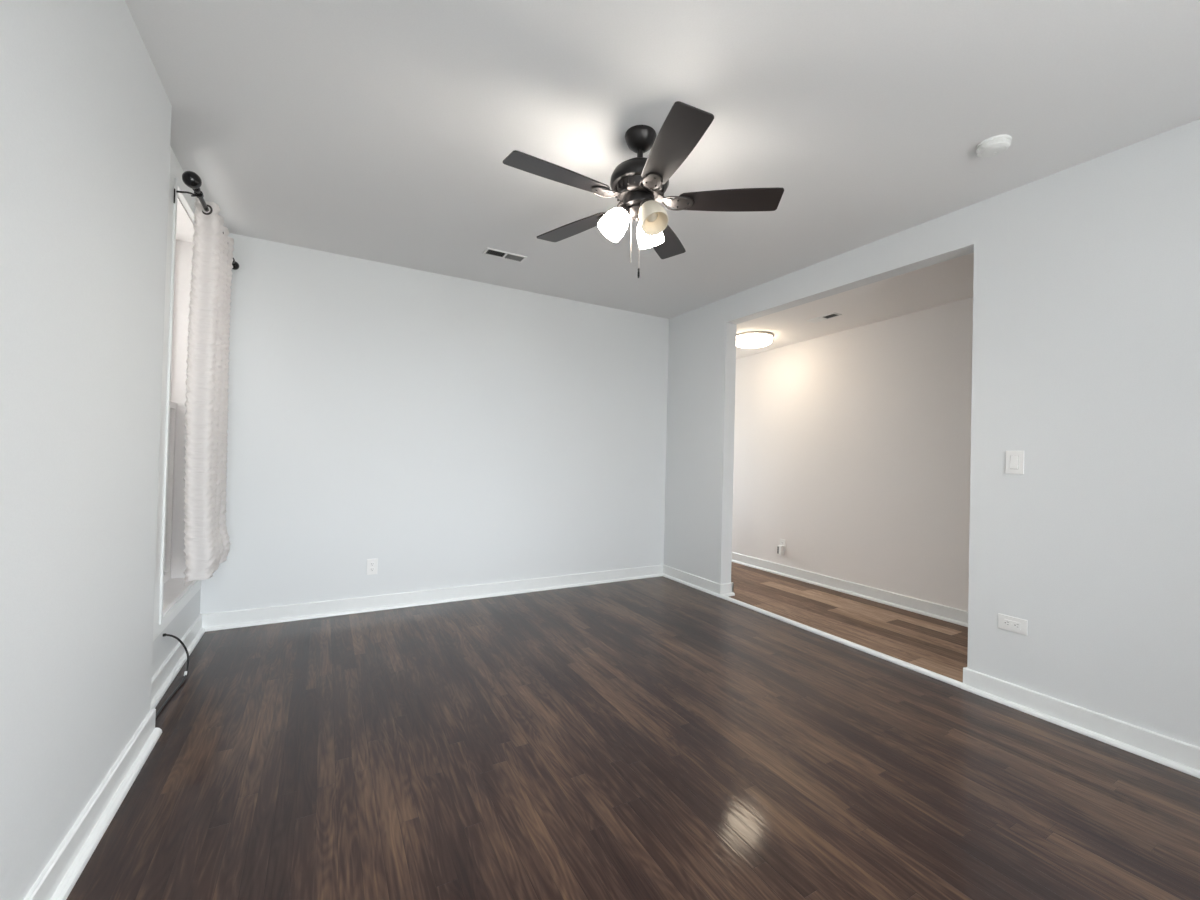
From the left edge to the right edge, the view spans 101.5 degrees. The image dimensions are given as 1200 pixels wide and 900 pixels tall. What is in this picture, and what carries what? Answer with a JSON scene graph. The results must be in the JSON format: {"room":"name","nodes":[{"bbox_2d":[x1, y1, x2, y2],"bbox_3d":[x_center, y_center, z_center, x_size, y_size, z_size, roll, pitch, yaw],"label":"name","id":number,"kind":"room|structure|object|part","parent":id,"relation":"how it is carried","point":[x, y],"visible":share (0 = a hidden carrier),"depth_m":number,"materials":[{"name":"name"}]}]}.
{"room":"empty living room","nodes":[
{"label":"empty living room","id":0,"kind":"room"},
{"bbox_2d":[0,0,171,899],"bbox_3d":[-0.976,-0.131,-0.012,0.557,2.550,4.255,2,-1,-29],"label":"wall","id":1,"kind":"structure","parent":0,"point":[85,106],"depth_m":1.29,"materials":[{"name":"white paint"}]},
{"bbox_2d":[24,708,161,899],"bbox_3d":[-0.824,1.099,0.254,0.036,0.105,3.967,2,-1,-29],"label":"baseboard","id":2,"kind":"structure","parent":1,"relation":"attached to","point":[62,872],"depth_m":1.45,"materials":[{"name":"white wood"}]},
{"bbox_2d":[152,195,200,676],"bbox_3d":[-2.379,-0.137,2.411,0.478,2.550,1.345,2,-1,-29],"label":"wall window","id":3,"kind":"structure","parent":1,"relation":"in","point":[162,646],"depth_m":2.57,"materials":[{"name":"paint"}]},
{"bbox_2d":[153,146,201,640],"bbox_3d":[-2.331,-0.263,2.541,0.326,2.222,0.985,2,-1,-29],"label":"window","id":4,"kind":"structure","parent":3,"relation":"attached to","point":[171,596],"depth_m":2.76,"materials":[{"name":"white paint"}]},
{"bbox_3d":[-2.330,0.238,2.542,0.034,1.027,0.745,2,-1,-29],"label":"sash","id":5,"kind":"part","parent":4,"relation":"part of","materials":[{"name":"white paint"}]},
{"bbox_3d":[-2.359,0.762,2.527,0.320,0.022,0.745,2,-1,-29],"label":"sill","id":6,"kind":"part","parent":4,"relation":"part of","materials":[{"name":"white paint"}]},
{"bbox_2d":[173,171,238,269],"bbox_3d":[-2.100,-1.182,2.635,0.135,0.079,1.209,2,-1,-29],"label":"curtain rod","id":7,"kind":"object","parent":4,"relation":"attached to","point":[191,179],"visible":0.75,"depth_m":2.17,"materials":[{"name":"black metal"}]},
{"bbox_3d":[-2.076,-1.187,2.662,0.020,0.020,1.000,2,-1,-29],"label":"rod","id":8,"kind":"part","parent":7,"relation":"part of","materials":[{"name":"black metal"}]},
{"bbox_2d":[183,197,233,585],"bbox_3d":[-2.072,-0.284,2.619,0.140,1.892,0.616,2,-1,-29],"label":"curtain","id":9,"kind":"object","parent":7,"relation":"hanging from","point":[206,538],"visible":0.99,"depth_m":2.42,"materials":[{"name":"white fabric"}]},
{"bbox_2d":[150,614,204,709],"bbox_3d":[-2.186,1.092,2.522,0.034,0.105,1.345,2,-1,-29],"label":"baseboard","id":10,"kind":"structure","parent":3,"relation":"attached to","point":[162,679],"depth_m":2.51,"materials":[{"name":"white wood"}]},
{"bbox_2d":[200,233,668,613],"bbox_3d":[-1.165,-0.089,3.948,4.100,2.550,0.150,2,-1,-29],"label":"wall","id":11,"kind":"structure","parent":0,"point":[444,431],"depth_m":3.75,"materials":[{"name":"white paint"}]},
{"bbox_2d":[366,559,377,574],"bbox_3d":[-1.663,0.852,3.580,0.072,0.114,0.008,2,-1,-29],"label":"wall outlet","id":12,"kind":"object","parent":11,"relation":"attached to","point":[372,564],"visible":1,"depth_m":3.58,"materials":[{"name":"white plastic"}]},
{"bbox_2d":[201,565,662,631],"bbox_3d":[-0.943,1.140,3.971,3.622,0.105,0.032,2,-1,-29],"label":"baseboard","id":13,"kind":"structure","parent":11,"relation":"attached to","point":[302,611],"depth_m":3.69,"materials":[{"name":"white wood"}]},
{"bbox_2d":[66,562,1199,899],"bbox_3d":[0.354,1.257,2.481,5.390,0.100,7.300,2,-1,-29],"label":"floor","id":14,"kind":"structure","parent":0,"point":[653,738],"depth_m":1.83,"materials":[{"name":"brown wood"}]},
{"bbox_2d":[156,633,188,716],"bbox_3d":[-2.003,1.018,2.252,0.089,0.253,0.645,2,-1,-29],"label":"cable","id":15,"kind":"object","parent":14,"relation":"on","point":[164,634],"visible":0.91,"depth_m":2.42,"materials":[{"name":"black rubber"}]},
{"bbox_2d":[125,0,1199,318],"bbox_3d":[0.236,-1.418,1.522,4.100,0.120,5.750,2,-1,-29],"label":"ceiling","id":16,"kind":"structure","parent":0,"point":[383,131],"depth_m":1.95,"materials":[{"name":"white paint"}]},
{"bbox_2d":[483,247,526,262],"bbox_3d":[-0.661,-1.354,3.415,0.285,0.008,0.115,2,-1,-29],"label":"ceiling vent","id":17,"kind":"object","parent":16,"relation":"in","point":[489,251],"visible":1,"depth_m":3.41,"materials":[{"name":"white metal"}]},
{"bbox_2d":[503,101,783,277],"bbox_3d":[0.133,-1.044,2.083,1.134,0.619,1.187,2,-1,-29],"label":"ceiling fan","id":18,"kind":"object","parent":16,"relation":"hanging from","point":[639,183],"visible":1,"depth_m":2.03,"materials":[{"name":"black wood"}]},
{"bbox_3d":[-0.155,-1.071,1.906,0.427,0.030,0.139,2,-1,-29],"label":"blade","id":19,"kind":"part","parent":18,"relation":"part of","materials":[{"name":"brown wood"}]},
{"bbox_3d":[-0.117,-1.065,2.352,0.425,0.029,0.137,1,-1,41],"label":"blade","id":20,"kind":"part","parent":18,"relation":"part of","materials":[{"name":"brown wood"}]},
{"bbox_3d":[0.054,-0.968,2.106,0.131,0.139,0.124,2,-1,-29],"label":"lamp shade","id":21,"kind":"part","parent":18,"relation":"part of","materials":[{"name":"white glass"}]},
{"bbox_3d":[0.223,-0.963,2.196,0.132,0.139,0.123,2,-1,-29],"label":"lamp shade","id":22,"kind":"part","parent":18,"relation":"part of","materials":[{"name":"white glass"}]},
{"bbox_3d":[0.210,-0.982,2.030,0.054,0.078,0.065,2,-1,-29],"label":"bulb","id":23,"kind":"part","parent":18,"relation":"part of","materials":[{"name":"white glass"}]},
{"bbox_3d":[0.218,-0.963,2.015,0.116,0.139,0.131,2,-1,-29],"label":"lamp shade","id":24,"kind":"part","parent":18,"relation":"part of","materials":[{"name":"white glass"}]},
{"bbox_3d":[0.315,-1.053,2.451,0.137,0.029,0.425,1,-1,23],"label":"blade","id":25,"kind":"part","parent":18,"relation":"part of","materials":[{"name":"brown wood"}]},
{"bbox_3d":[0.252,-1.063,1.736,0.137,0.029,0.425,2,-1,-13],"label":"blade","id":26,"kind":"part","parent":18,"relation":"part of","materials":[{"name":"brown wood"}]},
{"bbox_3d":[0.543,-1.052,2.070,0.425,0.029,0.137,1,-1,5],"label":"blade","id":27,"kind":"part","parent":18,"relation":"part of","materials":[{"name":"brown wood"}]},
{"bbox_2d":[976,135,1011,157],"bbox_3d":[1.689,-1.296,2.107,0.120,0.038,0.120,2,-1,-29],"label":"smoke detector","id":28,"kind":"object","parent":16,"relation":"attached to","point":[993,146],"visible":1,"depth_m":2.08,"materials":[{"name":"white plastic"}]},
{"bbox_3d":[1.689,-1.311,2.107,0.120,0.010,0.120,2,-1,-29],"label":"mounting plate","id":29,"kind":"part","parent":28,"relation":"part of","materials":[{"name":"white plastic"}]},
{"bbox_2d":[718,594,965,687],"bbox_3d":[1.460,1.238,3.360,0.038,0.038,1.835,2,-1,-29],"label":"trim","id":30,"kind":"structure","parent":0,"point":[929,673],"depth_m":3.08,"materials":[{"name":"white wood"}]},
{"bbox_2d":[732,297,972,610],"bbox_3d":[2.427,0.003,4.214,0.150,2.550,6.300,2,-1,-29],"label":"wall","id":31,"kind":"structure","parent":0,"point":[852,447],"depth_m":4.26,"materials":[{"name":"beige paint"}]},
{"bbox_2d":[780,539,785,550],"bbox_3d":[1.863,0.969,5.004,0.008,0.114,0.072,2,-1,-29],"label":"wall outlet","id":32,"kind":"object","parent":31,"relation":"attached to","point":[782,541],"visible":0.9,"depth_m":4.99,"materials":[{"name":"white plastic"}]},
{"bbox_2d":[777,545,783,554],"bbox_3d":[1.840,1.017,4.990,0.043,0.092,0.052,2,-1,-29],"label":"plug adapter","id":33,"kind":"object","parent":32,"relation":"attached to","point":[780,550],"visible":1,"depth_m":4.97,"materials":[{"name":"white plastic"}]},
{"bbox_2d":[732,552,967,626],"bbox_3d":[2.318,1.222,4.155,0.032,0.105,6.300,2,-1,-29],"label":"baseboard","id":34,"kind":"structure","parent":31,"relation":"attached to","point":[938,611],"depth_m":4.24,"materials":[{"name":"white wood"}]},
{"bbox_2d":[736,253,973,358],"bbox_3d":[1.946,-1.210,3.942,1.020,0.396,6.300,2,-1,-29],"label":"ceiling","id":35,"kind":"structure","parent":0,"point":[948,281],"depth_m":3.76,"materials":[{"name":"paint"}]},
{"bbox_2d":[736,331,773,347],"bbox_3d":[1.461,-1.043,4.704,0.386,0.097,0.386,2,-1,-29],"label":"ceiling light","id":36,"kind":"object","parent":35,"relation":"attached to","point":[752,339],"visible":0.85,"depth_m":4.57,"materials":[{"name":"white glass"}]},
{"bbox_2d":[807,312,841,322],"bbox_3d":[1.871,-1.104,4.101,0.100,0.015,0.255,2,-1,-29],"label":"ceiling vent","id":37,"kind":"object","parent":35,"relation":"in","point":[831,315],"visible":1,"depth_m":4.09,"materials":[{"name":"white metal"}]},
{"bbox_2d":[663,119,1199,746],"bbox_3d":[1.666,-0.088,3.214,0.120,2.670,7.300,2,-1,-29],"label":"wall","id":38,"kind":"structure","parent":0,"point":[1086,340],"depth_m":2.24,"materials":[{"name":"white paint"}]},
{"bbox_2d":[663,565,734,596],"bbox_3d":[0.471,1.190,5.275,0.184,0.105,2.539,2,-1,-29],"label":"baseboard","id":39,"kind":"structure","parent":38,"relation":"attached to","point":[713,588],"depth_m":4.38,"materials":[{"name":"white wood"}]},
{"bbox_2d":[998,613,1027,634],"bbox_3d":[2.018,0.853,2.401,0.009,0.073,0.117,2,-1,-29],"label":"wall outlet","id":40,"kind":"object","parent":38,"relation":"attached to","point":[1017,625],"visible":1,"depth_m":2.40,"materials":[{"name":"white plastic"}]},
{"bbox_2d":[1004,619,1020,629],"bbox_3d":[2.016,0.853,2.400,0.004,0.033,0.067,2,-1,-29],"label":"receptacle","id":41,"kind":"object","parent":40,"relation":"attached to","point":[1009,624],"depth_m":2.40,"materials":[{"name":"white plastic"}]},
{"bbox_2d":[1005,451,1023,473],"bbox_3d":[2.036,0.061,2.410,0.012,0.114,0.073,2,-1,-29],"label":"light switch","id":42,"kind":"object","parent":38,"relation":"attached to","point":[1014,460],"visible":1,"depth_m":2.41,"materials":[{"name":"white plastic"}]},
{"bbox_2d":[961,667,1199,777],"bbox_3d":[2.492,1.197,1.668,0.184,0.105,2.190,2,-1,-29],"label":"baseboard","id":43,"kind":"structure","parent":38,"relation":"attached to","point":[1181,756],"depth_m":2.14,"materials":[{"name":"white wood"}]}
]}

